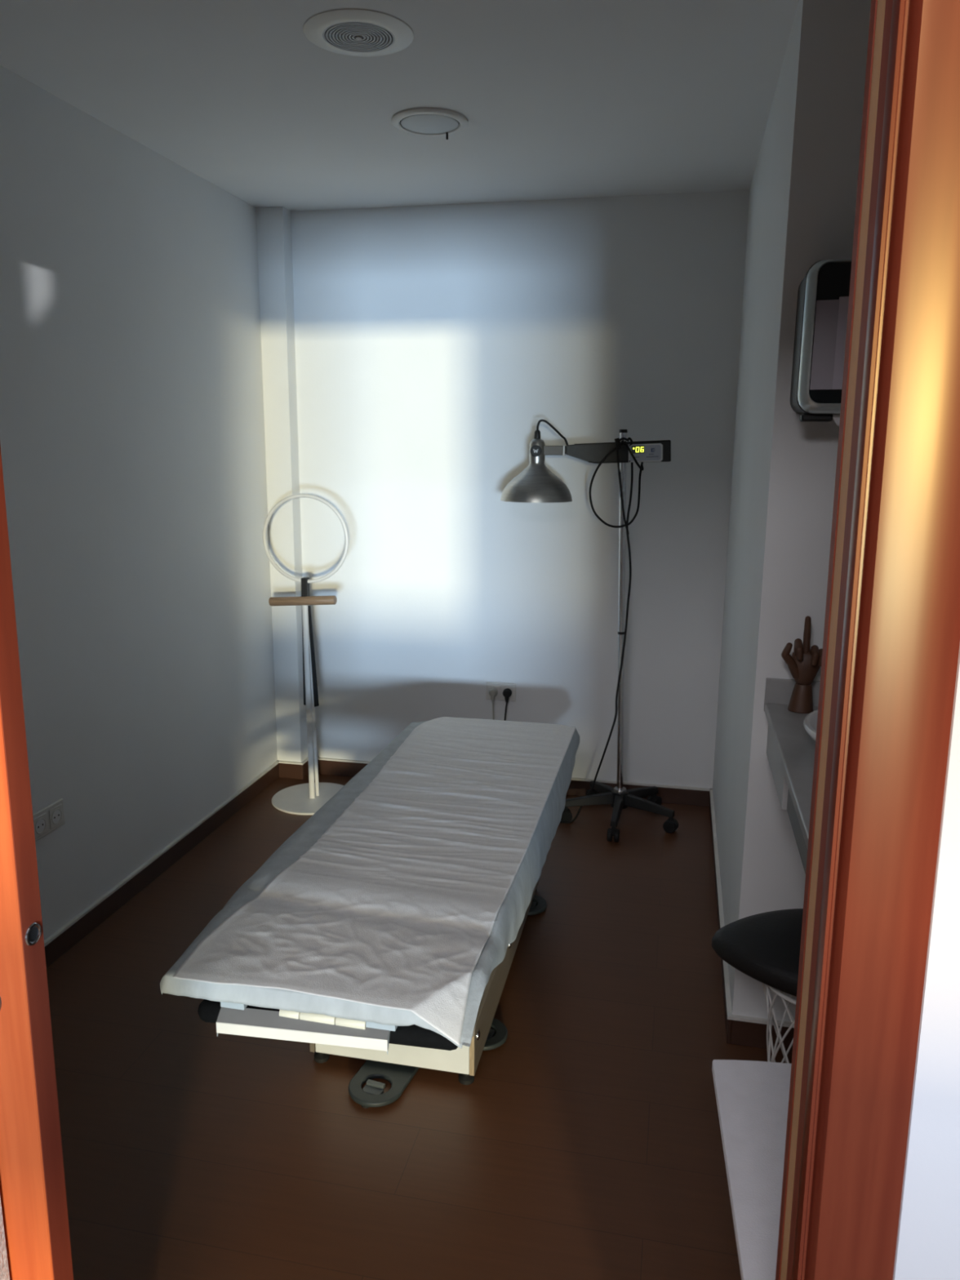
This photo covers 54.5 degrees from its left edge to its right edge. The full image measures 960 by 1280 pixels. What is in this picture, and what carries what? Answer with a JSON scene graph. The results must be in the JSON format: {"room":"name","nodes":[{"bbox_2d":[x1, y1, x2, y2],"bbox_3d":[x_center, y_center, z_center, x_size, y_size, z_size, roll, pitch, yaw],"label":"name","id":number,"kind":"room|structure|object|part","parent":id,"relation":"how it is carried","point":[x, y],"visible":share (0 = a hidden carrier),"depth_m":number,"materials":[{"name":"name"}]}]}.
{"room":"examination room","nodes":[
{"label":"examination room","id":0,"kind":"room"},
{"bbox_2d":[0,65,277,941],"bbox_3d":[-1.247,-0.297,2.755,0.100,2.434,3.054,3,12,12],"label":"wall","id":1,"kind":"structure","parent":0,"point":[132,437],"depth_m":3.00,"materials":[{"name":"paint"}]},
{"bbox_2d":[32,798,65,841],"bbox_3d":[-1.246,0.521,2.683,0.013,0.080,0.150,3,12,12],"label":"wall socket","id":2,"kind":"object","parent":1,"relation":"attached to","point":[47,820],"visible":0.89,"depth_m":2.69,"materials":[{"name":"white plastic"}]},
{"bbox_2d":[44,764,279,968],"bbox_3d":[-1.223,0.879,2.894,0.009,0.074,2.862,3,12,12],"label":"baseboard","id":3,"kind":"structure","parent":1,"relation":"attached to","point":[54,950],"depth_m":3.23,"materials":[{"name":"wood"}]},
{"bbox_2d":[44,756,793,1027],"bbox_3d":[0.198,0.904,2.638,2.893,0.008,2.954,3,12,12],"label":"trim","id":4,"kind":"structure","parent":1,"relation":"attached to","point":[730,1016],"depth_m":3.23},
{"bbox_2d":[256,206,307,762],"bbox_3d":[-0.853,-0.568,4.060,0.115,2.434,0.083,3,12,12],"label":"wall","id":5,"kind":"structure","parent":0,"point":[273,224],"depth_m":3.99,"materials":[{"name":"paint"}]},
{"bbox_2d":[278,763,303,779],"bbox_3d":[-0.867,0.596,4.257,0.124,0.074,0.009,3,12,12],"label":"baseboard","id":6,"kind":"structure","parent":5,"relation":"attached to","point":[286,771],"depth_m":4.25,"materials":[{"name":"wood"}]},
{"bbox_2d":[302,760,308,777],"bbox_3d":[-0.802,0.591,4.285,0.009,0.074,0.074,3,12,12],"label":"baseboard","id":7,"kind":"structure","parent":5,"relation":"attached to","point":[305,766],"depth_m":4.28,"materials":[{"name":"wood"}]},
{"bbox_2d":[0,0,799,211],"bbox_3d":[0.225,-1.463,2.192,3.093,0.100,3.054,3,12,12],"label":"ceiling","id":8,"kind":"structure","parent":0,"point":[558,99],"depth_m":2.51,"materials":[{"name":"paint"}]},
{"bbox_2d":[302,8,413,56],"bbox_3d":[-0.282,-1.405,2.168,0.256,0.012,0.256,3,12,12],"label":"ceiling vent","id":9,"kind":"object","parent":8,"relation":"in","point":[355,32],"visible":1,"depth_m":2.14,"materials":[{"name":"white plastic"}]},
{"bbox_2d":[391,106,467,139],"bbox_3d":[-0.148,-1.517,2.752,0.226,0.030,0.226,3,12,12],"label":"recessed light","id":10,"kind":"object","parent":8,"relation":"in","point":[424,121],"visible":1,"depth_m":2.73,"materials":[{"name":"white plastic"}]},
{"bbox_2d":[400,114,458,133],"bbox_3d":[-0.148,-1.524,2.750,0.169,0.009,0.169,3,12,12],"label":"diffuser","id":11,"kind":"object","parent":10,"relation":"attached to","point":[410,123],"depth_m":2.74,"materials":[{"name":"white plastic"}]},
{"bbox_2d":[46,773,792,1279],"bbox_3d":[0.207,1.007,2.709,3.093,0.080,3.054,3,12,12],"label":"floor","id":12,"kind":"structure","parent":0,"point":[587,1144],"depth_m":2.15,"materials":[{"name":"laminate"}]},
{"bbox_2d":[262,493,348,815],"bbox_3d":[-0.710,0.048,3.883,0.371,1.302,0.360,3,12,12],"label":"stand","id":13,"kind":"object","parent":12,"relation":"on","point":[306,799],"visible":0.92,"depth_m":3.89,"materials":[{"name":"white metal"}]},
{"bbox_2d":[197,879,546,1108],"bbox_3d":[-0.131,0.730,2.659,0.572,0.479,1.825,3,12,12],"label":"frame","id":14,"kind":"object","parent":12,"relation":"on","point":[393,1054],"visible":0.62,"depth_m":2.18,"materials":[{"name":"white metal"}]},
{"bbox_2d":[216,1022,390,1054],"bbox_3d":[-0.338,0.744,1.778,0.339,0.049,0.047,3,12,12],"label":"tray","id":15,"kind":"object","parent":14,"relation":"on","point":[365,1035],"depth_m":1.76,"materials":[{"name":"white metal"}]},
{"bbox_2d":[160,720,579,1048],"bbox_3d":[-0.164,0.551,2.640,0.698,0.166,1.863,3,12,12],"label":"mattress","id":16,"kind":"object","parent":14,"relation":"on","point":[510,916],"visible":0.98,"depth_m":2.09,"materials":[{"name":"white leather"}]},
{"bbox_2d":[172,716,575,1045],"bbox_3d":[-0.115,0.497,2.623,0.588,0.066,1.880,3,12,12],"label":"paper sheet","id":17,"kind":"object","parent":16,"relation":"on","point":[397,904],"visible":1,"depth_m":2.15,"materials":[{"name":"white paper"}]},
{"bbox_3d":[-0.234,1.051,2.232,0.131,0.012,0.191,5,13,21],"label":"foot plate","id":18,"kind":"part","parent":14,"relation":"part of","materials":[{"name":"grey paint"}]},
{"bbox_3d":[0.006,1.015,2.410,0.131,0.012,0.135,3,12,12],"label":"foot plate","id":19,"kind":"part","parent":14,"relation":"part of","materials":[{"name":"grey paint"}]},
{"bbox_3d":[0.156,0.875,3.086,0.131,0.012,0.135,3,12,12],"label":"foot plate","id":20,"kind":"part","parent":14,"relation":"part of","materials":[{"name":"grey paint"}]},
{"bbox_2d":[500,419,678,842],"bbox_3d":[0.446,-0.047,3.670,0.756,1.598,0.485,3,12,12],"label":"heat lamp","id":21,"kind":"object","parent":12,"relation":"on","point":[536,483],"visible":1,"depth_m":3.54,"materials":[{"name":"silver metal"}]},
{"bbox_3d":[0.212,-0.716,3.527,0.043,0.043,0.009,3,12,12],"label":"knob","id":22,"kind":"part","parent":21,"relation":"part of","materials":[{"name":"black plastic"}]},
{"bbox_3d":[0.218,-0.652,3.571,0.277,0.234,0.277,3,12,12],"label":"lamp shade","id":23,"kind":"part","parent":21,"relation":"part of","materials":[{"name":"metal"}]},
{"bbox_3d":[0.275,-0.786,3.530,0.124,0.097,0.015,4,12,15],"label":"lamp cord","id":24,"kind":"part","parent":21,"relation":"part of","materials":[{"name":"black rubber"}]},
{"bbox_3d":[0.444,0.649,3.793,0.212,0.054,0.041,0,12,-4],"label":"leg","id":25,"kind":"part","parent":21,"relation":"part of","materials":[{"name":"black plastic"}]},
{"bbox_3d":[0.350,0.029,3.676,0.469,1.446,0.104,5,13,23],"label":"power cord","id":26,"kind":"part","parent":21,"relation":"part of","materials":[{"name":"black rubber"}]},
{"bbox_3d":[0.523,0.623,3.916,0.041,0.054,0.212,-4,13,-22],"label":"leg","id":27,"kind":"part","parent":21,"relation":"part of","materials":[{"name":"black plastic"}]},
{"bbox_3d":[0.489,-0.587,3.518,0.148,0.325,0.057,3,12,12],"label":"power cord","id":28,"kind":"part","parent":21,"relation":"part of","materials":[{"name":"black rubber"}]},
{"bbox_3d":[0.543,0.673,3.681,0.041,0.054,0.213,3,12,12],"label":"leg","id":29,"kind":"part","parent":21,"relation":"part of","materials":[{"name":"black plastic"}]},
{"bbox_3d":[0.518,-0.706,3.495,0.387,0.083,0.034,3,12,12],"label":"arm","id":30,"kind":"part","parent":21,"relation":"part of"},
{"bbox_3d":[0.535,-0.575,3.486,0.058,0.359,0.013,3,12,12],"label":"power cord","id":31,"kind":"part","parent":21,"relation":"part of","materials":[{"name":"black rubber"}]},
{"bbox_3d":[0.555,-0.736,3.455,0.025,0.031,0.020,3,12,12],"label":"power cord","id":32,"kind":"part","parent":21,"relation":"part of","materials":[{"name":"black rubber"}]},
{"bbox_3d":[0.565,-0.685,3.458,0.088,0.111,0.016,3,12,12],"label":"power cord","id":33,"kind":"part","parent":21,"relation":"part of","materials":[{"name":"black rubber"}]},
{"bbox_3d":[0.582,-0.548,3.489,0.050,0.238,0.021,3,12,12],"label":"power cord","id":34,"kind":"part","parent":21,"relation":"part of","materials":[{"name":"black rubber"}]},
{"bbox_3d":[0.666,0.632,3.881,0.212,0.054,0.041,-9,15,-39],"label":"leg","id":35,"kind":"part","parent":21,"relation":"part of","materials":[{"name":"black plastic"}]},
{"bbox_3d":[0.614,-0.694,3.456,0.127,0.071,0.004,3,12,12],"label":"control panel","id":36,"kind":"part","parent":21,"relation":"part of","materials":[{"name":"grey plastic"}]},
{"bbox_3d":[0.613,-0.693,3.454,0.115,0.060,0.001,3,12,12],"label":"panel","id":37,"kind":"part","parent":21,"relation":"part of","materials":[{"name":"grey plastic"}]},
{"bbox_3d":[0.677,0.662,3.736,0.212,0.054,0.041,8,14,31],"label":"leg","id":38,"kind":"part","parent":21,"relation":"part of","materials":[{"name":"black plastic"}]},
{"bbox_2d":[711,1059,791,1279],"bbox_3d":[0.689,1.026,1.345,0.696,0.450,0.595,3,12,12],"label":"table","id":39,"kind":"object","parent":12,"relation":"on","point":[752,1096],"visible":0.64,"depth_m":1.43,"materials":[{"name":"white metal"}]},
{"bbox_2d":[711,908,803,1063],"bbox_3d":[0.707,0.860,1.967,0.354,0.517,0.342,-7,14,-30],"label":"stool","id":40,"kind":"object","parent":12,"relation":"on","point":[765,947],"visible":0.2,"depth_m":1.91,"materials":[{"name":"black leather"}]},
{"bbox_3d":[0.708,0.653,1.924,0.346,0.095,0.350,-7,14,-33],"label":"seat","id":41,"kind":"part","parent":40,"relation":"part of","materials":[{"name":"black leather"}]},
{"bbox_2d":[0,664,959,1279],"bbox_3d":[0.178,-0.121,0.829,5.200,2.900,0.110,3,12,12],"label":"wall","id":42,"kind":"structure","parent":0,"point":[929,1243],"depth_m":0.83,"materials":[{"name":"paint"}]},
{"bbox_2d":[0,444,73,1279],"bbox_3d":[-0.880,0.258,1.135,0.768,1.993,0.042,3,12,12],"label":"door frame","id":43,"kind":"structure","parent":42,"relation":"in","point":[33,1191],"depth_m":1.09,"materials":[{"name":"orange wood"}]},
{"bbox_3d":[-0.516,0.339,1.074,0.006,0.026,0.026,3,12,12],"label":"edge pull","id":44,"kind":"part","parent":43,"relation":"part of","materials":[{"name":"silver metal"}]},
{"bbox_2d":[775,0,893,1279],"bbox_3d":[0.331,0.315,0.895,0.050,2.020,0.103,3,12,12],"label":"trim","id":45,"kind":"structure","parent":42,"relation":"attached to","point":[888,7],"depth_m":0.82,"materials":[{"name":"red wood"}]},
{"bbox_2d":[791,0,959,1279],"bbox_3d":[0.345,0.305,0.823,0.108,2.070,0.026,3,12,12],"label":"trim","id":46,"kind":"structure","parent":42,"relation":"attached to","point":[900,663],"depth_m":0.76,"materials":[{"name":"brown wood"}]},
{"bbox_2d":[290,190,749,788],"bbox_3d":[0.106,-0.538,3.953,2.038,2.434,0.100,3,12,12],"label":"wall","id":47,"kind":"structure","parent":0,"point":[433,343],"depth_m":3.86,"materials":[{"name":"paint"}]},
{"bbox_2d":[488,687,497,719],"bbox_3d":[0.045,0.458,4.003,0.039,0.476,0.205,2,12,7],"label":"plug","id":48,"kind":"object","parent":47,"relation":"attached to","point":[493,691],"visible":0.53,"depth_m":4.04,"materials":[{"name":"white plastic"}]},
{"bbox_3d":[0.057,0.488,4.000,0.019,0.418,0.191,1,12,2],"label":"cord","id":49,"kind":"part","parent":48,"relation":"part of","materials":[{"name":"white plastic"}]},
{"bbox_2d":[485,681,515,701],"bbox_3d":[0.091,0.225,4.056,0.132,0.080,0.013,3,12,12],"label":"wall socket","id":50,"kind":"object","parent":47,"relation":"attached to","point":[500,686],"visible":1,"depth_m":4.05,"materials":[{"name":"white plastic"}]},
{"bbox_2d":[502,688,511,720],"bbox_3d":[0.105,0.461,3.990,0.039,0.476,0.205,2,12,8],"label":"plug","id":51,"kind":"object","parent":47,"relation":"attached to","point":[507,692],"visible":0.57,"depth_m":4.02,"materials":[{"name":"black plastic"}]},
{"bbox_3d":[0.105,0.491,3.989,0.019,0.419,0.192,1,12,2],"label":"cord","id":52,"kind":"part","parent":51,"relation":"part of","materials":[{"name":"black rubber"}]},
{"bbox_2d":[313,759,710,806],"bbox_3d":[0.089,0.628,4.142,1.814,0.074,0.009,3,12,12],"label":"baseboard","id":53,"kind":"structure","parent":47,"relation":"attached to","point":[576,788],"depth_m":4.05,"materials":[{"name":"dark brown wood"}]},
{"bbox_2d":[712,0,854,1019],"bbox_3d":[0.872,-0.317,2.923,0.100,2.434,1.640,3,12,12],"label":"wall","id":54,"kind":"structure","parent":0,"point":[794,189],"depth_m":2.23,"materials":[{"name":"paint"}]},
{"bbox_2d":[709,800,732,1044],"bbox_3d":[0.810,0.836,3.172,0.009,0.074,1.649,3,12,12],"label":"baseboard","id":55,"kind":"structure","parent":54,"relation":"attached to","point":[728,1022],"depth_m":2.68,"materials":[{"name":"wood"}]},
{"bbox_2d":[763,677,820,874],"bbox_3d":[1.006,0.320,1.557,0.932,0.186,1.174,3,12,12],"label":"countertop","id":56,"kind":"structure","parent":54,"relation":"attached to","point":[790,750],"depth_m":1.89,"materials":[{"name":"grey stone"}]},
{"bbox_2d":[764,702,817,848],"bbox_3d":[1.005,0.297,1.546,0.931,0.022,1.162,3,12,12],"label":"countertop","id":57,"kind":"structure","parent":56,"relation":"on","point":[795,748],"depth_m":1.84,"materials":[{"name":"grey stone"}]},
{"bbox_3d":[0.541,0.372,1.479,0.014,0.104,0.810,3,12,12],"label":"drawer","id":58,"kind":"part","parent":56,"relation":"part of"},
{"bbox_2d":[781,616,822,713],"bbox_3d":[0.725,0.055,2.100,0.094,0.220,0.068,3,12,12],"label":"model","id":59,"kind":"object","parent":56,"relation":"on","point":[804,664],"visible":0.95,"depth_m":2.10},
{"bbox_2d":[803,709,817,742],"bbox_3d":[0.824,0.199,1.831,0.362,0.050,0.362,3,12,12],"label":"basin","id":60,"kind":"object","parent":56,"relation":"in","point":[810,722],"visible":0.11,"depth_m":1.87,"materials":[{"name":"white ceramic"}]},
{"bbox_2d":[773,0,871,1022],"bbox_3d":[1.228,-0.138,2.079,0.955,2.434,0.100,3,12,12],"label":"wall","id":61,"kind":"structure","parent":0,"point":[793,890],"depth_m":2.07,"materials":[{"name":"paint"}]},
{"bbox_2d":[730,1020,794,1052],"bbox_3d":[1.110,1.024,2.289,0.955,0.074,0.009,3,12,12],"label":"baseboard","id":62,"kind":"structure","parent":61,"relation":"attached to","point":[743,1033],"depth_m":2.37,"materials":[{"name":"wood"}]},
{"bbox_2d":[763,677,820,711],"bbox_3d":[1.127,0.152,2.103,0.932,0.080,0.012,3,12,12],"label":"backsplash","id":63,"kind":"structure","parent":61,"relation":"attached to","point":[777,691],"depth_m":2.18,"materials":[{"name":"grey stone"}]},
{"bbox_2d":[790,258,851,426],"bbox_3d":[0.813,-0.588,1.928,0.300,0.362,0.183,3,12,12],"label":"paper towel dispenser","id":64,"kind":"object","parent":61,"relation":"attached to","point":[823,293],"visible":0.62,"depth_m":1.87,"materials":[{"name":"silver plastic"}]},
{"bbox_3d":[0.691,-0.591,1.869,0.042,0.172,0.010,3,12,12],"label":"window panel","id":65,"kind":"part","parent":64,"relation":"part of","materials":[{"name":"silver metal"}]},
{"bbox_3d":[0.816,-0.586,1.839,0.214,0.177,0.015,3,12,12],"label":"window panel","id":66,"kind":"part","parent":64,"relation":"part of","materials":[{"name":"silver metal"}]}
]}

